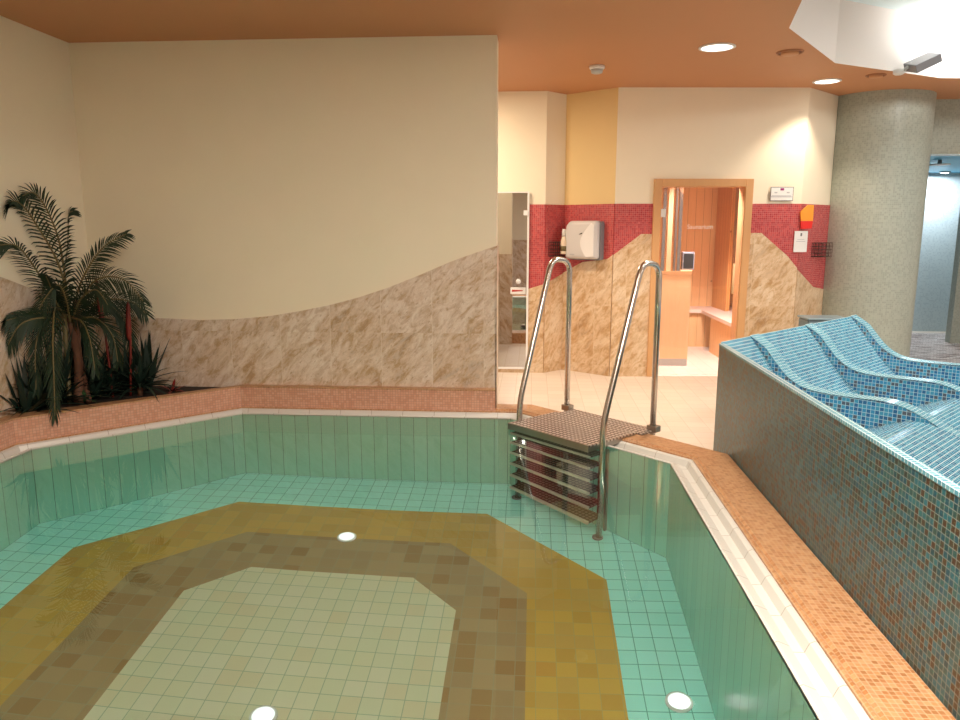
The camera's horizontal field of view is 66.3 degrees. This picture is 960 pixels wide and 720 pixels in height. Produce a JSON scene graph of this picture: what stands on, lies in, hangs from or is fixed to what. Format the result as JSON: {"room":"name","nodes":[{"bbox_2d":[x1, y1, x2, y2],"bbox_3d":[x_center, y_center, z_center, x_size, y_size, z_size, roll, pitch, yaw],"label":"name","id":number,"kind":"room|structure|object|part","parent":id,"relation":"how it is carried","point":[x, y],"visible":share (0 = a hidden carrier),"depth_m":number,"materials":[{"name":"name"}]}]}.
{"room":"indoor spa pool","nodes":[
{"label":"indoor spa pool","id":0,"kind":"room"},
{"bbox_2d":[0,16,98,417],"bbox_3d":[-3.343,-0.309,2.204,0.215,2.830,6.960,1,10,4],"label":"wall","id":1,"kind":"structure","parent":0,"point":[39,141],"depth_m":4.98,"materials":[{"name":"beige paint"}]},
{"bbox_2d":[69,35,498,407],"bbox_3d":[-1.530,-0.923,5.619,3.338,2.830,0.250,1,10,4],"label":"wall","id":2,"kind":"structure","parent":0,"point":[305,211],"depth_m":5.45,"materials":[{"name":"beige paint"}]},
{"bbox_2d":[0,0,959,98],"bbox_3d":[1.549,-2.284,3.807,14.500,0.490,16.500,1,10,4],"label":"ceiling","id":3,"kind":"structure","parent":0,"point":[544,45],"depth_m":5.19,"materials":[{"name":"paint"}]},
{"bbox_2d":[589,64,604,74],"bbox_3d":[0.976,-2.422,6.136,0.130,0.062,0.130,1,10,4],"label":"smoke detector","id":4,"kind":"object","parent":3,"relation":"attached to","point":[596,69],"visible":1,"depth_m":6.10,"materials":[{"name":"white plastic"}]},
{"bbox_2d":[698,43,735,51],"bbox_3d":[1.769,-2.332,5.488,0.269,0.010,0.269,1,10,4],"label":"recessed light","id":5,"kind":"object","parent":3,"relation":"in","point":[712,47],"visible":1,"depth_m":5.47,"materials":[{"name":"white glass"}]},
{"bbox_2d":[776,49,803,56],"bbox_3d":[2.380,-2.353,5.645,0.200,0.024,0.200,1,10,4],"label":"ceiling vent","id":6,"kind":"object","parent":3,"relation":"in","point":[789,52],"visible":1,"depth_m":5.61,"materials":[{"name":"orange metal"}]},
{"bbox_2d":[812,78,841,83],"bbox_3d":[3.190,-2.560,6.757,0.249,0.010,0.249,1,10,4],"label":"recessed light","id":7,"kind":"object","parent":3,"relation":"in","point":[829,80],"visible":1,"depth_m":6.74,"materials":[{"name":"white glass"}]},
{"bbox_2d":[865,73,886,78],"bbox_3d":[3.497,-2.505,6.494,0.170,0.024,0.170,1,10,4],"label":"ceiling vent","id":8,"kind":"object","parent":3,"relation":"in","point":[875,75],"visible":1,"depth_m":6.46,"materials":[{"name":"orange metal"}]},
{"bbox_3d":[4.449,-2.666,4.546,5.028,0.001,4.300,1,10,4],"label":"panel","id":9,"kind":"part","parent":3,"relation":"part of","materials":[{"name":"white paint"}]},
{"bbox_2d":[893,52,941,75],"bbox_3d":[3.698,-2.513,6.216,0.327,0.196,0.199,1,10,4],"label":"light","id":10,"kind":"object","parent":3,"relation":"attached to","point":[929,59],"visible":1,"depth_m":6.16,"materials":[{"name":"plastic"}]},
{"bbox_2d":[498,91,546,372],"bbox_3d":[0.233,-1.277,7.590,0.870,2.830,0.154,1,10,4],"label":"wall","id":11,"kind":"structure","parent":0,"point":[522,115],"depth_m":7.39,"materials":[{"name":"beige paint"}]},
{"bbox_3d":[0.293,0.100,7.761,0.400,0.060,0.014,1,10,4],"label":"stone skirting","id":12,"kind":"part","parent":11,"relation":"part of","materials":[{"name":"beige stone"}]},
{"bbox_2d":[498,192,529,368],"bbox_3d":[0.324,-0.798,7.555,0.348,1.821,0.070,1,10,4],"label":"mirror door","id":13,"kind":"structure","parent":11,"relation":"in","point":[513,207],"depth_m":7.56,"materials":[{"name":"brown mirror"}]},
{"bbox_2d":[510,287,525,293],"bbox_3d":[0.391,-0.714,7.582,0.156,0.070,0.010,1,10,4],"label":"door sign","id":14,"kind":"object","parent":13,"relation":"attached to","point":[513,290],"visible":1,"depth_m":7.58,"materials":[{"name":"white plastic"}]},
{"bbox_2d":[543,91,566,372],"bbox_3d":[0.727,-1.286,7.639,0.290,2.830,0.154,-9,14,-41],"label":"wall","id":15,"kind":"structure","parent":0,"point":[556,102],"depth_m":7.55,"materials":[{"name":"beige paint"}]},
{"bbox_2d":[549,242,564,256],"bbox_3d":[0.819,-1.145,7.584,0.226,0.150,0.097,-9,14,-42],"label":"wire basket","id":16,"kind":"object","parent":15,"relation":"attached to","point":[553,245],"visible":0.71,"depth_m":7.51,"materials":[{"name":"brown metal"}]},
{"bbox_2d":[560,229,565,253],"bbox_3d":[0.857,-1.212,7.522,0.065,0.253,0.065,1,10,4],"label":"spray bottle","id":17,"kind":"object","parent":16,"relation":"in","point":[563,239],"visible":1,"depth_m":7.50,"materials":[{"name":"beige plastic"}]},
{"bbox_2d":[561,87,618,375],"bbox_3d":[1.145,-1.269,7.548,0.594,2.830,0.154,8,13,39],"label":"wall","id":18,"kind":"structure","parent":0,"point":[591,116],"depth_m":7.45,"materials":[{"name":"yellow paint"}]},
{"bbox_2d":[565,221,604,259],"bbox_3d":[1.051,-1.210,7.442,0.381,0.391,0.150,8,13,39],"label":"dryer","id":19,"kind":"object","parent":18,"relation":"attached to","point":[584,239],"visible":1,"depth_m":7.36,"materials":[{"name":"grey plastic"}]},
{"bbox_2d":[609,87,809,375],"bbox_3d":[2.253,-1.239,7.379,1.845,2.830,0.154,0,10,0],"label":"wall","id":20,"kind":"structure","parent":0,"point":[759,134],"depth_m":7.20,"materials":[{"name":"beige paint"}]},
{"bbox_2d":[646,179,753,376],"bbox_3d":[2.195,-0.816,7.445,0.974,1.974,0.192,0,10,0],"label":"doorway","id":21,"kind":"structure","parent":20,"relation":"in","point":[740,268],"depth_m":7.32,"materials":[{"name":"brown wood"}]},
{"bbox_3d":[2.537,-0.814,7.362,0.024,0.300,0.024,1,10,4],"label":"handle","id":22,"kind":"part","parent":21,"relation":"part of","materials":[{"name":"brown wood"}]},
{"bbox_2d":[770,187,793,200],"bbox_3d":[2.968,-1.633,7.228,0.227,0.135,0.008,0,10,0],"label":"framed notice","id":23,"kind":"object","parent":20,"relation":"attached to","point":[776,193],"visible":1,"depth_m":7.22,"materials":[{"name":"grey paper"}]},
{"bbox_2d":[793,231,807,251],"bbox_3d":[3.189,-1.178,7.311,0.131,0.207,0.008,0,10,0],"label":"paper notice","id":24,"kind":"object","parent":20,"relation":"attached to","point":[800,237],"visible":1,"depth_m":7.31,"materials":[{"name":"white paper"}]},
{"bbox_2d":[800,205,813,228],"bbox_3d":[3.225,-1.413,7.262,0.131,0.234,0.020,0,10,0],"label":"sign","id":25,"kind":"object","parent":20,"relation":"attached to","point":[806,214],"visible":1,"depth_m":7.25,"materials":[{"name":"orange"}]},
{"bbox_3d":[3.229,-1.335,7.276,0.121,0.076,0.020,0,10,0],"label":"red glass","id":26,"kind":"part","parent":25,"relation":"part of","materials":[{"name":"red"}]},
{"bbox_3d":[3.225,-1.451,7.255,0.131,0.155,0.020,0,10,0],"label":"orange glass","id":27,"kind":"part","parent":25,"relation":"part of","materials":[{"name":"orange glass"}]},
{"bbox_2d":[498,331,959,449],"bbox_3d":[1.549,0.740,4.350,14.500,0.006,16.500,1,10,4],"label":"floor","id":28,"kind":"structure","parent":0,"point":[686,404],"depth_m":6.85,"materials":[{"name":"beige tile"}]},
{"bbox_2d":[0,404,955,719],"bbox_3d":[-0.960,1.530,3.166,4.742,1.428,5.702,1,10,4],"label":"swimming pool","id":29,"kind":"object","parent":28,"relation":"in","point":[845,668],"visible":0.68,"depth_m":2.89,"materials":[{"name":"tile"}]},
{"bbox_2d":[0,384,495,449],"bbox_3d":[-1.664,0.851,2.545,3.115,0.185,6.460,1,10,4],"label":"wall","id":30,"kind":"structure","parent":29,"relation":"on","point":[108,412],"depth_m":5.54,"materials":[{"name":"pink tile"}]},
{"bbox_2d":[0,353,77,412],"bbox_3d":[-2.830,0.155,4.802,0.436,0.437,0.602,1,10,4],"label":"leafy plant","id":31,"kind":"object","parent":30,"relation":"on","point":[25,396],"visible":0.77,"depth_m":4.81,"materials":[{"name":"green plant"}]},
{"bbox_2d":[4,355,94,410],"bbox_3d":[-2.807,0.154,4.897,0.468,0.405,0.668,1,10,4],"label":"leafy plant","id":32,"kind":"object","parent":30,"relation":"on","point":[43,396],"visible":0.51,"depth_m":4.92,"materials":[{"name":"green plant"}]},
{"bbox_2d":[19,361,96,402],"bbox_3d":[-2.823,0.151,5.036,0.416,0.362,0.632,1,10,4],"label":"leafy plant","id":33,"kind":"object","parent":30,"relation":"on","point":[49,361],"visible":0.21,"depth_m":5.08,"materials":[{"name":"green plant"}]},
{"bbox_2d":[11,349,112,414],"bbox_3d":[-2.758,0.105,5.044,0.543,0.451,0.783,1,10,4],"label":"leafy plant","id":34,"kind":"object","parent":30,"relation":"on","point":[41,366],"visible":0.38,"depth_m":5.00,"materials":[{"name":"green plant"}]},
{"bbox_2d":[7,321,131,416],"bbox_3d":[-2.729,-0.004,5.125,0.588,0.637,1.007,1,10,4],"label":"leafy plant","id":35,"kind":"object","parent":30,"relation":"on","point":[67,367],"visible":0.37,"depth_m":5.11,"materials":[{"name":"green plant"}]},
{"bbox_2d":[0,182,155,427],"bbox_3d":[-2.633,-0.403,5.013,0.785,1.578,0.939,1,10,4],"label":"palm","id":36,"kind":"object","parent":30,"relation":"on","point":[57,299],"visible":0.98,"depth_m":5.01,"materials":[{"name":"green plant"}]},
{"bbox_2d":[72,389,95,402],"bbox_3d":[-2.797,0.254,5.188,0.177,0.106,0.170,-4,11,-23],"label":"leafy plant","id":37,"kind":"object","parent":30,"relation":"on","point":[83,393],"visible":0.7,"depth_m":5.17,"materials":[{"name":"green plant"}]},
{"bbox_2d":[67,366,125,402],"bbox_3d":[-2.783,0.145,5.288,0.418,0.286,0.448,-7,12,-33],"label":"leafy plant","id":38,"kind":"object","parent":30,"relation":"on","point":[91,387],"visible":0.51,"depth_m":5.25,"materials":[{"name":"green plant"}]},
{"bbox_2d":[68,348,140,396],"bbox_3d":[-2.725,0.074,5.327,0.570,0.410,0.613,1,10,4],"label":"leafy plant","id":39,"kind":"object","parent":30,"relation":"on","point":[101,371],"visible":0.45,"depth_m":5.33,"materials":[{"name":"green plant"}]},
{"bbox_2d":[59,325,150,391],"bbox_3d":[-2.704,-0.044,5.326,0.610,0.643,0.791,1,10,4],"label":"leafy plant","id":40,"kind":"object","parent":30,"relation":"on","point":[82,338],"visible":0.16,"depth_m":5.43,"materials":[{"name":"green plant"}]},
{"bbox_2d":[96,281,113,396],"bbox_3d":[-2.714,-0.156,5.312,0.066,0.870,0.038,1,10,4],"label":"flower spike","id":41,"kind":"object","parent":30,"relation":"on","point":[98,305],"visible":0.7,"depth_m":5.31,"materials":[{"name":"red plant"}]},
{"bbox_2d":[96,355,152,393],"bbox_3d":[-2.698,0.113,5.416,0.524,0.337,0.545,6,12,31],"label":"leafy plant","id":42,"kind":"object","parent":30,"relation":"on","point":[109,379],"visible":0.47,"depth_m":5.38,"materials":[{"name":"green plant"}]},
{"bbox_2d":[126,302,131,395],"bbox_3d":[-2.558,-0.076,5.364,0.056,0.695,0.036,-3,11,-17],"label":"flower spike","id":43,"kind":"object","parent":30,"relation":"on","point":[128,312],"visible":0.99,"depth_m":5.33,"materials":[{"name":"red plant"}]},
{"bbox_2d":[97,351,183,401],"bbox_3d":[-2.503,0.115,5.431,0.646,0.421,0.605,1,10,4],"label":"spiky plant","id":44,"kind":"object","parent":30,"relation":"on","point":[139,376],"visible":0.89,"depth_m":5.39,"materials":[{"name":"green plant"}]},
{"bbox_2d":[100,331,182,395],"bbox_3d":[-2.616,0.022,5.415,0.774,0.481,0.628,1,10,4],"label":"leafy plant","id":45,"kind":"object","parent":30,"relation":"on","point":[132,367],"visible":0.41,"depth_m":5.47,"materials":[{"name":"green plant"}]},
{"bbox_2d":[122,332,169,390],"bbox_3d":[-2.530,0.004,5.574,0.314,0.462,0.352,-8,13,-36],"label":"snake plant","id":46,"kind":"object","parent":30,"relation":"on","point":[147,349],"visible":0.62,"depth_m":5.54,"materials":[{"name":"green plant"}]},
{"bbox_2d":[156,379,184,393],"bbox_3d":[-2.325,0.205,5.552,0.256,0.130,0.274,1,10,4],"label":"bromeliad","id":47,"kind":"object","parent":30,"relation":"on","point":[173,383],"visible":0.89,"depth_m":5.58,"materials":[{"name":"red plant"}]},
{"bbox_2d":[0,414,818,719],"bbox_3d":[-0.960,0.855,3.045,3.988,0.001,4.948,1,10,4],"label":"pool water","id":48,"kind":"object","parent":29,"relation":"in","point":[241,566],"visible":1,"depth_m":2.91,"materials":[{"name":"green liquid"}]},
{"bbox_2d":[508,257,661,452],"bbox_3d":[0.687,0.599,5.098,0.685,2.579,0.870,-9,13,-40],"label":"pool ladder","id":49,"kind":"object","parent":29,"relation":"on","point":[587,432],"depth_m":4.95,"materials":[{"name":"silver metal"}]},
{"bbox_3d":[0.460,0.536,5.395,0.053,2.559,0.615,9,14,42],"label":"handrail","id":50,"kind":"part","parent":49,"relation":"part of","materials":[{"name":"silver metal"}]},
{"bbox_3d":[0.891,0.436,5.214,0.170,0.012,0.750,-9,13,-40],"label":"plate","id":51,"kind":"part","parent":49,"relation":"part of","materials":[{"name":"metal"}]},
{"bbox_3d":[0.967,0.639,4.820,0.612,2.559,0.041,-10,14,-43],"label":"handrail","id":52,"kind":"part","parent":49,"relation":"part of","materials":[{"name":"silver metal"}]},
{"bbox_2d":[659,188,739,365],"bbox_3d":[2.405,-1.193,8.621,1.860,2.300,2.210,1,10,4],"label":"cabin","id":53,"kind":"object","parent":28,"relation":"on","point":[696,304],"visible":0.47,"depth_m":9.21,"materials":[{"name":"brown wood"}]},
{"bbox_3d":[1.973,-1.556,7.866,0.035,1.218,0.035,1,10,4],"label":"post","id":54,"kind":"part","parent":53,"relation":"part of","materials":[{"name":"brown wood"}]},
{"bbox_3d":[2.037,-1.555,7.862,0.050,1.218,0.035,1,10,4],"label":"post","id":55,"kind":"part","parent":53,"relation":"part of","materials":[{"name":"brown wood"}]},
{"bbox_3d":[2.100,-1.554,7.857,0.020,1.218,0.035,1,10,4],"label":"post","id":56,"kind":"part","parent":53,"relation":"part of","materials":[{"name":"silver metal"}]},
{"bbox_3d":[1.884,-0.949,7.989,0.815,0.040,0.070,1,10,4],"label":"half wall rail","id":57,"kind":"part","parent":53,"relation":"part of","materials":[{"name":"orange wood"}]},
{"bbox_3d":[2.142,-1.554,7.854,0.035,1.218,0.035,1,10,4],"label":"post","id":58,"kind":"part","parent":53,"relation":"part of","materials":[{"name":"silver metal"}]},
{"bbox_2d":[681,252,694,269],"bbox_3d":[2.327,-1.111,8.236,0.130,0.199,0.105,1,10,4],"label":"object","id":59,"kind":"object","parent":53,"relation":"on","point":[687,258],"visible":1,"depth_m":8.19,"materials":[{"name":"grey plastic"}]},
{"bbox_3d":[2.323,-1.103,8.187,0.106,0.158,0.005,1,10,4],"label":"panel","id":60,"kind":"part","parent":59,"relation":"part of","materials":[{"name":"black plastic"}]},
{"bbox_2d":[797,315,844,326],"bbox_3d":[3.239,-0.076,6.999,0.380,0.676,0.290,1,10,4],"label":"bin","id":61,"kind":"object","parent":28,"relation":"on","point":[804,319],"visible":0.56,"depth_m":6.88,"materials":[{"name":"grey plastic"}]},
{"bbox_3d":[3.239,-0.399,6.941,0.380,0.020,0.290,1,10,4],"label":"lid","id":62,"kind":"part","parent":61,"relation":"part of","materials":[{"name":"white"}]},
{"bbox_2d":[713,315,959,719],"bbox_3d":[2.013,0.581,3.055,2.847,0.776,6.830,7,12,35],"label":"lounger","id":63,"kind":"object","parent":28,"relation":"on","point":[853,440],"visible":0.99,"depth_m":3.23,"materials":[{"name":"tile"}]},
{"bbox_3d":[2.716,0.367,4.262,0.110,0.770,2.435,-9,14,-42],"label":"armrest","id":64,"kind":"part","parent":63,"relation":"part of","materials":[{"name":"blue tile"}]},
{"bbox_3d":[3.344,0.266,4.826,0.110,0.770,2.435,-9,14,-42],"label":"armrest","id":65,"kind":"part","parent":63,"relation":"part of","materials":[{"name":"blue tile"}]},
{"bbox_3d":[3.971,0.165,5.390,0.110,0.770,2.435,-9,14,-42],"label":"armrest","id":66,"kind":"part","parent":63,"relation":"part of","materials":[{"name":"blue tile"}]},
{"bbox_2d":[822,89,936,356],"bbox_3d":[4.159,-1.329,7.883,1.000,2.830,1.000,1,10,4],"label":"column","id":67,"kind":"structure","parent":28,"relation":"on","point":[883,138],"depth_m":7.44,"materials":[{"name":"grey tile"}]},
{"bbox_2d":[945,211,959,342],"bbox_3d":[7.648,-1.327,9.454,2.900,2.270,0.120,1,10,4],"label":"wall pier","id":68,"kind":"object","parent":28,"relation":"on","point":[952,335],"visible":1,"depth_m":9.63,"materials":[{"name":"grey tile"}]},
{"bbox_2d":[793,88,838,327],"bbox_3d":[3.439,-1.287,7.647,0.837,2.830,0.154,-9,14,-42],"label":"wall","id":69,"kind":"structure","parent":0,"point":[823,106],"depth_m":7.49,"materials":[{"name":"beige paint"}]},
{"bbox_2d":[811,242,832,256],"bbox_3d":[3.531,-1.139,7.587,0.266,0.145,0.107,-9,14,-42],"label":"wire basket","id":70,"kind":"object","parent":69,"relation":"attached to","point":[813,246],"visible":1,"depth_m":7.57,"materials":[{"name":"brown metal"}]},
{"bbox_2d":[912,99,959,330],"bbox_3d":[6.288,-1.587,9.318,5.600,2.830,2.950,1,10,4],"label":"wall","id":71,"kind":"structure","parent":0,"point":[942,204],"depth_m":10.58,"materials":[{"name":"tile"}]},
{"bbox_2d":[929,160,950,165],"bbox_3d":[5.301,-2.275,8.474,0.220,0.053,0.220,1,10,4],"label":"shower head","id":72,"kind":"object","parent":71,"relation":"attached to","point":[940,163],"visible":0.96,"depth_m":8.44}
]}

